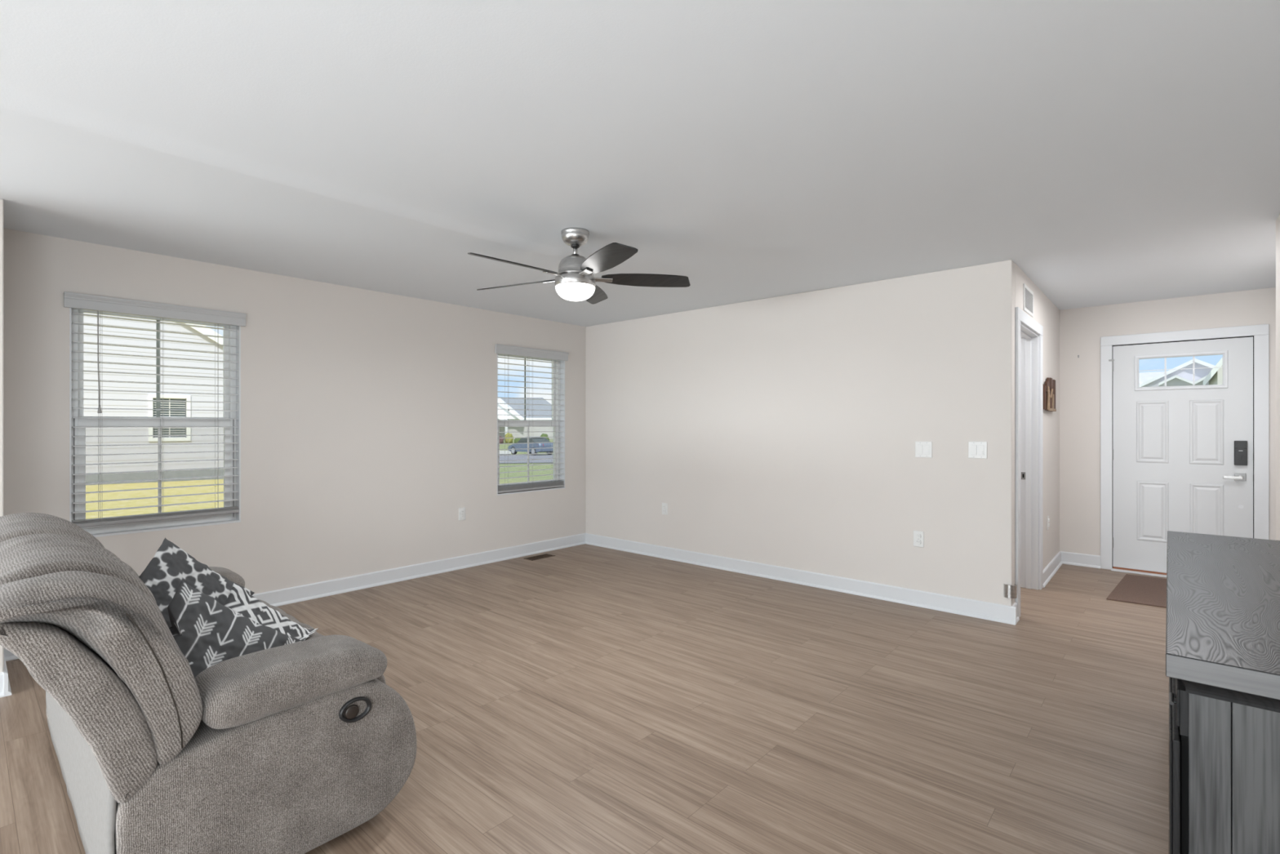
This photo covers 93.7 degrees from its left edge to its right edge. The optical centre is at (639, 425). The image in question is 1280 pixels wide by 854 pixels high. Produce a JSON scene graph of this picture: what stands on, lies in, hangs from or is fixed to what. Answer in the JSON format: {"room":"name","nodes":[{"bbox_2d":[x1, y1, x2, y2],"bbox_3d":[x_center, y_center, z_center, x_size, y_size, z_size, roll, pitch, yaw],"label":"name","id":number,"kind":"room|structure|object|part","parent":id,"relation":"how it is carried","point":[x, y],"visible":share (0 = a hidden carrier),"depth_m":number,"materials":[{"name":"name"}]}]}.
{"room":"living room","nodes":[
{"label":"living room","id":0,"kind":"room"},
{"bbox_2d":[0,199,3,672],"bbox_3d":[-3.597,0.107,2.900,0.633,2.440,0.695,0,0,41],"label":"wall","id":1,"kind":"structure","parent":0,"point":[1,200],"depth_m":2.95,"materials":[{"name":"paint"}]},
{"bbox_2d":[3,227,585,594],"bbox_3d":[-5.154,0.107,1.734,0.160,2.440,13.787,0,0,41],"label":"wall","id":2,"kind":"structure","parent":0,"point":[369,418],"depth_m":4.64,"materials":[{"name":"paint"}]},
{"bbox_2d":[69,307,240,537],"bbox_3d":[-3.179,-0.044,3.971,0.164,1.457,0.881,0,0,41],"label":"window","id":3,"kind":"structure","parent":2,"relation":"in","point":[198,521],"depth_m":3.97,"materials":[{"name":"white"}]},
{"bbox_3d":[-3.211,-0.370,3.999,0.030,0.730,0.805,0,0,41],"label":"sash","id":4,"kind":"part","parent":3,"relation":"part of","materials":[{"name":"white plastic"}]},
{"bbox_3d":[-3.184,0.299,3.975,0.032,0.685,0.829,0,0,41],"label":"sash","id":5,"kind":"part","parent":3,"relation":"part of","materials":[{"name":"glass"}]},
{"bbox_2d":[63,291,246,527],"bbox_3d":[-3.131,-0.088,3.928,0.098,1.406,0.933,0,0,41],"label":"window blind","id":6,"kind":"object","parent":3,"relation":"attached to","point":[71,300],"visible":0.86,"depth_m":3.88,"materials":[{"name":"grey plastic"}]},
{"bbox_3d":[-3.318,-0.423,3.678,0.006,0.600,0.014,0,0,41],"label":"lift cord","id":7,"kind":"part","parent":6,"relation":"part of","materials":[{"name":"grey plastic"}]},
{"bbox_3d":[-3.141,0.604,3.938,0.066,0.022,0.861,0,0,41],"label":"rail","id":8,"kind":"part","parent":6,"relation":"part of","materials":[{"name":"grey plastic"}]},
{"bbox_3d":[-3.139,-0.054,3.943,0.066,1.318,0.622,0,0,41],"label":"ladder cord","id":9,"kind":"part","parent":6,"relation":"part of","materials":[{"name":"white fabric"}]},
{"bbox_2d":[0,533,585,697],"bbox_3d":[-2.093,1.270,4.588,0.659,0.115,5.217,0,0,41],"label":"baseboard","id":10,"kind":"structure","parent":2,"relation":"attached to","point":[281,597],"depth_m":5.07,"materials":[{"name":"white"}]},
{"bbox_2d":[458,506,465,520],"bbox_3d":[-1.651,0.823,5.576,0.015,0.117,0.072,0,0,41],"label":"wall outlet","id":11,"kind":"object","parent":2,"relation":"attached to","point":[461,510],"visible":1,"depth_m":5.57,"materials":[{"name":"white plastic"}]},
{"bbox_2d":[497,353,564,495],"bbox_3d":[-1.167,-0.044,6.255,0.164,1.457,0.881,0,0,41],"label":"window","id":12,"kind":"structure","parent":2,"relation":"in","point":[561,411],"depth_m":6.53,"materials":[{"name":"white plastic"}]},
{"bbox_3d":[-1.198,-0.370,6.283,0.030,0.730,0.805,0,0,41],"label":"sash","id":13,"kind":"part","parent":12,"relation":"part of","materials":[{"name":"white plastic"}]},
{"bbox_3d":[-1.171,0.299,6.259,0.032,0.685,0.829,0,0,41],"label":"sash","id":14,"kind":"part","parent":12,"relation":"part of","materials":[{"name":"clear glass"}]},
{"bbox_2d":[494,343,568,493],"bbox_3d":[-1.118,-0.063,6.212,0.098,1.456,0.933,0,0,41],"label":"window blind","id":15,"kind":"object","parent":12,"relation":"attached to","point":[499,348],"visible":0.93,"depth_m":6.17,"materials":[{"name":"grey plastic"}]},
{"bbox_3d":[-1.149,-0.448,6.145,0.002,0.550,0.002,0,0,41],"label":"lift cord","id":16,"kind":"part","parent":15,"relation":"part of","materials":[{"name":"grey plastic"}]},
{"bbox_3d":[-1.126,-0.029,6.227,0.066,1.368,0.622,0,0,41],"label":"ladder cord","id":17,"kind":"part","parent":15,"relation":"part of","materials":[{"name":"white fabric"}]},
{"bbox_3d":[-1.129,0.654,6.221,0.066,0.022,0.861,0,0,41],"label":"rail","id":18,"kind":"part","parent":15,"relation":"part of","materials":[{"name":"grey plastic"}]},
{"bbox_3d":[-1.189,-0.046,6.275,0.085,1.437,0.865,0,0,41],"label":"frame","id":19,"kind":"part","parent":12,"relation":"part of","materials":[{"name":"white plastic"}]},
{"bbox_2d":[0,543,1169,853],"bbox_3d":[-2.183,1.402,0.624,6.100,0.150,16.350,0,0,41],"label":"floor","id":20,"kind":"structure","parent":0,"point":[581,699],"depth_m":2.74,"materials":[{"name":"wood"}]},
{"bbox_2d":[0,512,417,853],"bbox_3d":[-1.752,0.833,2.276,1.764,0.989,1.064,0,0,41],"label":"recliner","id":21,"kind":"object","parent":20,"relation":"on","point":[292,748],"visible":0.88,"depth_m":1.65,"materials":[{"name":"grey fabric"}]},
{"bbox_3d":[-2.266,1.066,2.866,0.190,0.465,0.804,0,0,41],"label":"panel","id":22,"kind":"part","parent":21,"relation":"part of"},
{"bbox_2d":[0,512,105,548],"bbox_3d":[-2.293,0.611,2.324,0.866,0.547,0.421,0,0,41],"label":"cushion","id":23,"kind":"object","parent":21,"relation":"on","point":[20,524],"depth_m":2.14,"materials":[{"name":"grey fabric"}]},
{"bbox_3d":[-1.947,1.077,2.056,1.680,0.431,0.021,0,0,41],"label":"panel","id":24,"kind":"part","parent":21,"relation":"part of","materials":[{"name":"fabric"}]},
{"bbox_2d":[0,533,202,764],"bbox_3d":[-1.637,0.612,1.746,0.866,0.546,0.421,0,0,41],"label":"cushion","id":25,"kind":"object","parent":21,"relation":"on","point":[82,621],"depth_m":1.50,"materials":[{"name":"grey fabric"}]},
{"bbox_2d":[138,537,254,627],"bbox_3d":[-1.655,0.633,2.279,0.218,0.421,0.389,0,0,41],"label":"throw pillow","id":26,"kind":"object","parent":21,"relation":"on","point":[171,565],"visible":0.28,"depth_m":2.23,"materials":[{"name":"grey fabric"}]},
{"bbox_2d":[167,580,302,677],"bbox_3d":[-1.329,0.676,1.992,0.229,0.340,0.430,0,0,41],"label":"throw pillow","id":27,"kind":"object","parent":21,"relation":"on","point":[208,633],"visible":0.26,"depth_m":1.93,"materials":[{"name":"grey fabric"}]},
{"bbox_3d":[-1.103,1.066,1.841,0.190,0.465,0.804,0,0,41],"label":"panel","id":28,"kind":"part","parent":21,"relation":"part of","materials":[{"name":"grey fabric"}]},
{"bbox_2d":[223,582,319,640],"bbox_3d":[-1.425,0.722,2.218,0.243,0.248,0.513,0,0,-5],"label":"throw pillow","id":29,"kind":"object","parent":21,"relation":"on","point":[238,600],"visible":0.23,"depth_m":2.28,"materials":[{"name":"fabric"}]},
{"bbox_2d":[303,626,386,684],"bbox_3d":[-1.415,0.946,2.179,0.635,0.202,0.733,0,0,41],"label":"recliner armrest","id":30,"kind":"object","parent":21,"relation":"on","point":[315,634],"depth_m":2.44,"materials":[{"name":"grey fabric"}]},
{"bbox_3d":[-0.907,0.906,1.913,0.016,0.074,0.100,0,0,41],"label":"recliner handle","id":31,"kind":"part","parent":21,"relation":"part of","materials":[{"name":"black plastic"}]},
{"bbox_2d":[524,553,555,560],"bbox_3d":[-1.010,1.325,6.044,0.136,0.004,0.294,0,0,41],"label":"floor vent","id":32,"kind":"object","parent":20,"relation":"in","point":[545,555],"visible":1,"depth_m":6.03,"materials":[{"name":"brown metal"}]},
{"bbox_2d":[1106,573,1166,608],"bbox_3d":[4.180,1.321,4.741,0.717,0.011,1.079,0,0,41],"label":"door mat","id":33,"kind":"object","parent":20,"relation":"on","point":[1132,588],"visible":0.49,"depth_m":4.75,"materials":[{"name":"brown fabric"}]},
{"bbox_2d":[1165,530,1279,853],"bbox_3d":[1.908,0.902,1.843,0.436,0.850,1.951,0,0,41],"label":"base cabinet","id":34,"kind":"object","parent":20,"relation":"on","point":[1223,614],"visible":1,"depth_m":1.25,"materials":[{"name":"black wood"}]},
{"bbox_3d":[1.752,0.964,1.982,0.004,0.598,0.628,0,0,41],"label":"door frame","id":35,"kind":"part","parent":34,"relation":"part of","materials":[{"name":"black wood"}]},
{"bbox_3d":[1.327,0.964,1.500,0.004,0.598,0.628,0,0,41],"label":"door frame","id":36,"kind":"part","parent":34,"relation":"part of","materials":[{"name":"black wood"}]},
{"bbox_3d":[1.179,0.605,1.328,0.012,0.008,0.060,0,0,41],"label":"handle","id":37,"kind":"part","parent":34,"relation":"part of","materials":[{"name":"black metal"}]},
{"bbox_3d":[1.333,0.963,1.495,0.012,0.608,0.636,0,0,41],"label":"sliding door","id":38,"kind":"part","parent":34,"relation":"part of","materials":[{"name":"black wood"}]},
{"bbox_3d":[1.353,0.605,1.511,0.006,0.080,0.605,0,0,41],"label":"drawer","id":39,"kind":"part","parent":34,"relation":"part of","materials":[{"name":"black wood"}]},
{"bbox_3d":[1.768,0.964,1.968,0.010,0.616,1.870,0,0,41],"label":"frame","id":40,"kind":"part","parent":34,"relation":"part of","materials":[{"name":"black wood"}]},
{"bbox_3d":[1.775,0.608,1.962,0.033,0.095,1.870,0,0,41],"label":"rail","id":41,"kind":"part","parent":34,"relation":"part of","materials":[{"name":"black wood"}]},
{"bbox_2d":[1187,736,1188,790],"bbox_3d":[1.930,1.252,1.825,0.380,0.050,1.834,0,0,41],"label":"shelf","id":42,"kind":"object","parent":34,"relation":"attached to","point":[1188,736],"depth_m":2.18,"materials":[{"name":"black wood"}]},
{"bbox_3d":[1.914,0.543,1.839,0.422,0.034,1.922,0,0,41],"label":"cove moulding","id":43,"kind":"part","parent":34,"relation":"part of","materials":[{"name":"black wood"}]},
{"bbox_3d":[1.308,0.918,1.135,0.400,0.717,0.024,0,0,41],"label":"panel","id":44,"kind":"part","parent":34,"relation":"part of","materials":[{"name":"black wood"}]},
{"bbox_2d":[0,0,1279,326],"bbox_3d":[-2.183,-1.098,0.624,6.100,0.030,16.350,0,0,41],"label":"ceiling","id":45,"kind":"structure","parent":0,"point":[1114,152],"depth_m":2.32,"materials":[{"name":"white paint"}]},
{"bbox_2d":[467,226,690,304],"bbox_3d":[-0.409,-0.917,3.410,1.316,0.394,1.269,0,0,41],"label":"ceiling fan","id":46,"kind":"object","parent":45,"relation":"hanging from","point":[575,280],"visible":1,"depth_m":3.38,"materials":[{"name":"silver metal"}]},
{"bbox_3d":[-0.667,-0.852,3.153,0.150,0.043,0.542,0,0,41],"label":"fan blade","id":47,"kind":"part","parent":46,"relation":"part of","materials":[{"name":"black wood"}]},
{"bbox_3d":[-0.749,-0.852,3.637,0.540,0.043,0.143,0,0,28],"label":"fan blade","id":48,"kind":"part","parent":46,"relation":"part of","materials":[{"name":"black wood"}]},
{"bbox_3d":[-0.478,-0.844,3.346,0.041,0.018,0.130,0,0,44],"label":"blade arm","id":49,"kind":"part","parent":46,"relation":"part of","materials":[{"name":"silver metal"}]},
{"bbox_3d":[-0.372,-0.759,3.453,0.225,0.078,0.225,0,0,41],"label":"lamp shade","id":50,"kind":"part","parent":46,"relation":"part of","materials":[{"name":"white glass"}]},
{"bbox_3d":[-0.304,-0.844,3.319,0.041,0.018,0.130,0,0,-28],"label":"blade arm","id":51,"kind":"part","parent":46,"relation":"part of","materials":[{"name":"silver metal"}]},
{"bbox_3d":[-0.313,-0.852,3.867,0.143,0.043,0.540,0,0,10],"label":"fan blade","id":52,"kind":"part","parent":46,"relation":"part of","materials":[{"name":"black wood"}]},
{"bbox_3d":[-0.224,-0.844,3.476,0.130,0.018,0.041,0,0,-10],"label":"blade arm","id":53,"kind":"part","parent":46,"relation":"part of","materials":[{"name":"silver metal"}]},
{"bbox_3d":[-0.177,-0.852,3.082,0.143,0.043,0.540,0,0,-26],"label":"fan blade","id":54,"kind":"part","parent":46,"relation":"part of","materials":[{"name":"black wood"}]},
{"bbox_3d":[0.041,-0.852,3.524,0.540,0.043,0.143,0,0,-8],"label":"fan blade","id":55,"kind":"part","parent":46,"relation":"part of","materials":[{"name":"black wood"}]},
{"bbox_2d":[585,259,1014,605],"bbox_3d":[0.978,0.107,5.438,4.143,2.440,0.120,0,0,41],"label":"wall","id":56,"kind":"structure","parent":0,"point":[784,431],"depth_m":4.89,"materials":[{"name":"paint"}]},
{"bbox_2d":[662,502,667,515],"bbox_3d":[0.245,0.834,5.995,0.072,0.117,0.015,0,0,41],"label":"wall outlet","id":57,"kind":"object","parent":56,"relation":"attached to","point":[664,505],"visible":1,"depth_m":5.99,"materials":[{"name":"white plastic"}]},
{"bbox_2d":[585,533,1016,625],"bbox_3d":[0.945,1.270,5.370,4.155,0.115,0.026,0,0,41],"label":"baseboard","id":58,"kind":"structure","parent":56,"relation":"attached to","point":[1002,613],"depth_m":4.86,"materials":[{"name":"white wood"}]},
{"bbox_2d":[913,530,924,546],"bbox_3d":[2.045,0.834,4.408,0.072,0.117,0.015,0,0,41],"label":"wall outlet","id":59,"kind":"object","parent":56,"relation":"attached to","point":[918,536],"visible":1,"depth_m":4.40,"materials":[{"name":"white plastic"}]},
{"bbox_2d":[915,539,920,544],"bbox_3d":[2.044,0.856,4.407,0.034,0.029,0.011,0,0,41],"label":"receptacle","id":60,"kind":"object","parent":59,"relation":"attached to","point":[917,541],"depth_m":4.40,"materials":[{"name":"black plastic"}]},
{"bbox_2d":[915,441,932,457],"bbox_3d":[2.073,0.176,4.387,0.116,0.117,0.010,0,0,41],"label":"light switch","id":61,"kind":"object","parent":56,"relation":"attached to","point":[922,449],"visible":1,"depth_m":4.38,"materials":[{"name":"white plastic"}]},
{"bbox_2d":[968,441,986,458],"bbox_3d":[2.336,0.170,4.152,0.116,0.117,0.015,0,0,41],"label":"light switch","id":62,"kind":"object","parent":56,"relation":"attached to","point":[978,450],"visible":1,"depth_m":4.15,"materials":[{"name":"white plastic"}]},
{"bbox_2d":[1003,583,1016,598],"bbox_3d":[2.490,1.112,4.029,0.076,0.086,0.052,0,0,11],"label":"guard","id":63,"kind":"object","parent":56,"relation":"attached to","point":[1009,591],"visible":1,"depth_m":4.01,"materials":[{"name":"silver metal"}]},
{"bbox_2d":[1014,262,1059,602],"bbox_3d":[3.265,0.107,4.991,0.120,2.440,2.233,0,0,41],"label":"wall","id":64,"kind":"structure","parent":0,"point":[1046,313],"depth_m":5.29,"materials":[{"name":"paint"}]},
{"bbox_2d":[1022,283,1033,317],"bbox_3d":[2.905,-0.931,4.485,0.008,0.192,0.390,0,0,41],"label":"air vent","id":65,"kind":"object","parent":64,"relation":"in","point":[1028,295],"visible":1,"depth_m":4.47,"materials":[{"name":"white plastic"}]},
{"bbox_2d":[1015,306,1043,617],"bbox_3d":[2.883,0.258,4.557,0.157,2.138,1.076,0,0,41],"label":"door","id":66,"kind":"structure","parent":64,"relation":"in","point":[1028,332],"depth_m":4.86,"materials":[{"name":"white"}]},
{"bbox_3d":[3.137,0.412,4.910,0.030,0.060,0.004,0,0,41],"label":"strike plate","id":67,"kind":"part","parent":66,"relation":"part of","materials":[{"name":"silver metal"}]},
{"bbox_2d":[1011,551,1062,623],"bbox_3d":[3.280,1.270,4.898,0.026,0.115,2.353,0,0,41],"label":"baseboard","id":68,"kind":"structure","parent":64,"relation":"attached to","point":[1055,564],"depth_m":5.26,"materials":[{"name":"white wood"}]},
{"bbox_2d":[1046,515,1049,529],"bbox_3d":[3.545,0.845,5.206,0.015,0.117,0.072,0,0,41],"label":"wall outlet","id":69,"kind":"object","parent":64,"relation":"attached to","point":[1047,517],"visible":1,"depth_m":5.19,"materials":[{"name":"white plastic"}]},
{"bbox_2d":[1043,377,1056,411],"bbox_3d":[3.548,-0.268,5.184,0.047,0.290,0.602,0,0,41],"label":"wall plaque","id":70,"kind":"object","parent":64,"relation":"attached to","point":[1049,388],"visible":0.98,"depth_m":5.12,"materials":[{"name":"brown wood"}]},
{"bbox_2d":[1059,287,1275,555],"bbox_3d":[4.650,0.107,5.352,1.900,2.440,0.140,0,0,41],"label":"wall","id":71,"kind":"structure","parent":0,"point":[1081,329],"depth_m":5.61,"materials":[{"name":"paint"}]},
{"bbox_2d":[1060,551,1100,568],"bbox_3d":[4.158,1.270,5.675,0.315,0.115,0.026,0,0,41],"label":"baseboard","id":72,"kind":"structure","parent":71,"relation":"attached to","point":[1067,557],"depth_m":5.67,"materials":[{"name":"white wood"}]},
{"bbox_2d":[1100,324,1269,577],"bbox_3d":[4.715,0.253,5.249,1.084,2.148,0.210,0,0,41],"label":"door","id":73,"kind":"structure","parent":71,"relation":"in","point":[1191,459],"depth_m":5.23,"materials":[{"name":"white"}]},
{"bbox_3d":[4.560,0.057,5.341,0.220,0.550,0.007,0,0,41],"label":"raised panel","id":74,"kind":"part","parent":73,"relation":"part of","materials":[{"name":"white paint"}]},
{"bbox_3d":[4.562,0.765,5.340,0.216,0.533,0.007,0,0,41],"label":"raised panel","id":75,"kind":"part","parent":73,"relation":"part of","materials":[{"name":"white paint"}]},
{"bbox_2d":[1138,355,1222,386],"bbox_3d":[4.707,-0.471,5.235,0.550,0.260,0.008,0,0,41],"label":"window","id":76,"kind":"structure","parent":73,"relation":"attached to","point":[1193,368],"depth_m":5.24,"materials":[{"name":"white"}]},
{"bbox_3d":[4.699,-0.471,5.227,0.604,0.314,0.035,0,0,41],"label":"lite frame","id":77,"kind":"part","parent":73,"relation":"part of","materials":[{"name":"white"}]},
{"bbox_3d":[4.824,0.765,5.108,0.212,0.533,0.007,0,0,41],"label":"raised panel","id":78,"kind":"part","parent":73,"relation":"part of","materials":[{"name":"white paint"}]},
{"bbox_3d":[4.823,0.057,5.109,0.214,0.550,0.007,0,0,41],"label":"raised panel","id":79,"kind":"part","parent":73,"relation":"part of","materials":[{"name":"white paint"}]},
{"bbox_3d":[4.922,0.430,4.983,0.117,0.027,0.050,0,0,41],"label":"lever","id":80,"kind":"part","parent":73,"relation":"part of","materials":[{"name":"silver metal"}]},
{"bbox_3d":[4.975,0.427,4.974,0.068,0.064,0.010,0,0,41],"label":"handle","id":81,"kind":"part","parent":73,"relation":"part of","materials":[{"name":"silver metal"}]},
{"bbox_2d":[1275,213,1279,540],"bbox_3d":[-1.007,0.107,-1.967,0.220,2.440,13.717,0,0,41],"label":"wall","id":82,"kind":"structure","parent":0,"point":[1277,220],"depth_m":3.19,"materials":[{"name":"paint"}]},
{"label":"outside","id":83,"kind":"structure","parent":0,"visible":0},
{"bbox_2d":[85,439,552,519],"bbox_3d":[-6.828,1.990,34.328,260.248,0.937,258.369,0,0,41],"label":"lawn","id":84,"kind":"structure","parent":83,"point":[206,489],"depth_m":15.22,"materials":[{"name":"green plant"}]},
{"bbox_2d":[83,312,223,484],"bbox_3d":[-22.478,-2.461,18.976,10.180,9.115,16.270,0,0,41],"label":"neighbor house","id":85,"kind":"structure","parent":84,"relation":"on","point":[86,319],"depth_m":19.18,"materials":[{"name":"white"}]},
{"bbox_2d":[499,435,504,443],"bbox_3d":[-13.883,1.472,59.044,0.997,0.900,0.936,0,0,41],"label":"shrub","id":86,"kind":"object","parent":84,"relation":"on","point":[501,440],"visible":0.37,"depth_m":58.80,"materials":[{"name":"plant"}]},
{"bbox_2d":[505,432,513,443],"bbox_3d":[-12.980,1.296,59.397,0.876,1.144,0.868,0,0,41],"label":"shrub","id":87,"kind":"object","parent":84,"relation":"on","point":[508,434],"visible":0.73,"depth_m":59.12,"materials":[{"name":"yellow plant"}]},
{"bbox_2d":[514,438,520,443],"bbox_3d":[-11.964,1.581,59.111,0.872,0.723,0.851,0,0,41],"label":"shrub","id":88,"kind":"object","parent":84,"relation":"on","point":[516,440],"visible":0.33,"depth_m":58.80,"materials":[{"name":"green plant"}]},
{"bbox_2d":[497,397,552,439],"bbox_3d":[-14.641,-0.858,68.076,13.300,4.770,12.300,0,0,-5],"label":"house","id":89,"kind":"structure","parent":84,"relation":"on","point":[540,415],"depth_m":64.91,"materials":[{"name":"white"}]},
{"bbox_3d":[-10.490,0.452,64.973,3.200,1.950,0.080,0,0,-5],"label":"garage door","id":90,"kind":"part","parent":89,"relation":"part of","materials":[{"name":"white"}]},
{"bbox_2d":[540,433,549,440],"bbox_3d":[-9.687,1.321,60.738,0.980,1.064,0.975,0,0,41],"label":"shrub","id":91,"kind":"object","parent":84,"relation":"on","point":[542,434],"visible":0.4,"depth_m":60.52,"materials":[{"name":"green plant"}]},
{"bbox_2d":[1138,358,1214,386],"bbox_3d":[30.575,-0.873,38.900,13.640,5.600,12.200,0,0,41],"label":"house","id":92,"kind":"structure","parent":84,"relation":"on","point":[1182,377],"depth_m":33.14,"materials":[{"name":"white"}]},
{"bbox_2d":[1203,356,1222,385],"bbox_3d":[26.828,-2.073,24.809,4.950,8.000,7.300,0,0,41],"label":"house","id":93,"kind":"structure","parent":84,"relation":"on","point":[1215,376],"depth_m":23.77,"materials":[{"name":"white"}]},
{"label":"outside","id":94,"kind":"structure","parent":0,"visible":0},
{"bbox_2d":[499,453,552,462],"bbox_3d":[-8.145,2.212,40.948,120.001,0.369,17.500,0,0,-11],"label":"street","id":95,"kind":"structure","parent":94,"point":[537,455],"depth_m":39.70,"materials":[{"name":"grey asphalt"}]},
{"bbox_2d":[507,436,552,455],"bbox_3d":[-8.768,1.640,48.719,4.173,1.450,1.863,0,0,41],"label":"parked car","id":96,"kind":"object","parent":95,"relation":"on","point":[549,444],"visible":0.68,"depth_m":47.85,"materials":[{"name":"blue paint"}]},
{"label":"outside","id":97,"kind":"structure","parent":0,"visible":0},
{"bbox_2d":[499,450,511,453],"bbox_3d":[-40.155,2.321,46.051,59.200,0.194,3.000,0,0,-11],"label":"sidewalk","id":98,"kind":"structure","parent":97,"point":[500,451],"depth_m":51.69,"materials":[{"name":"concrete"}]}
]}

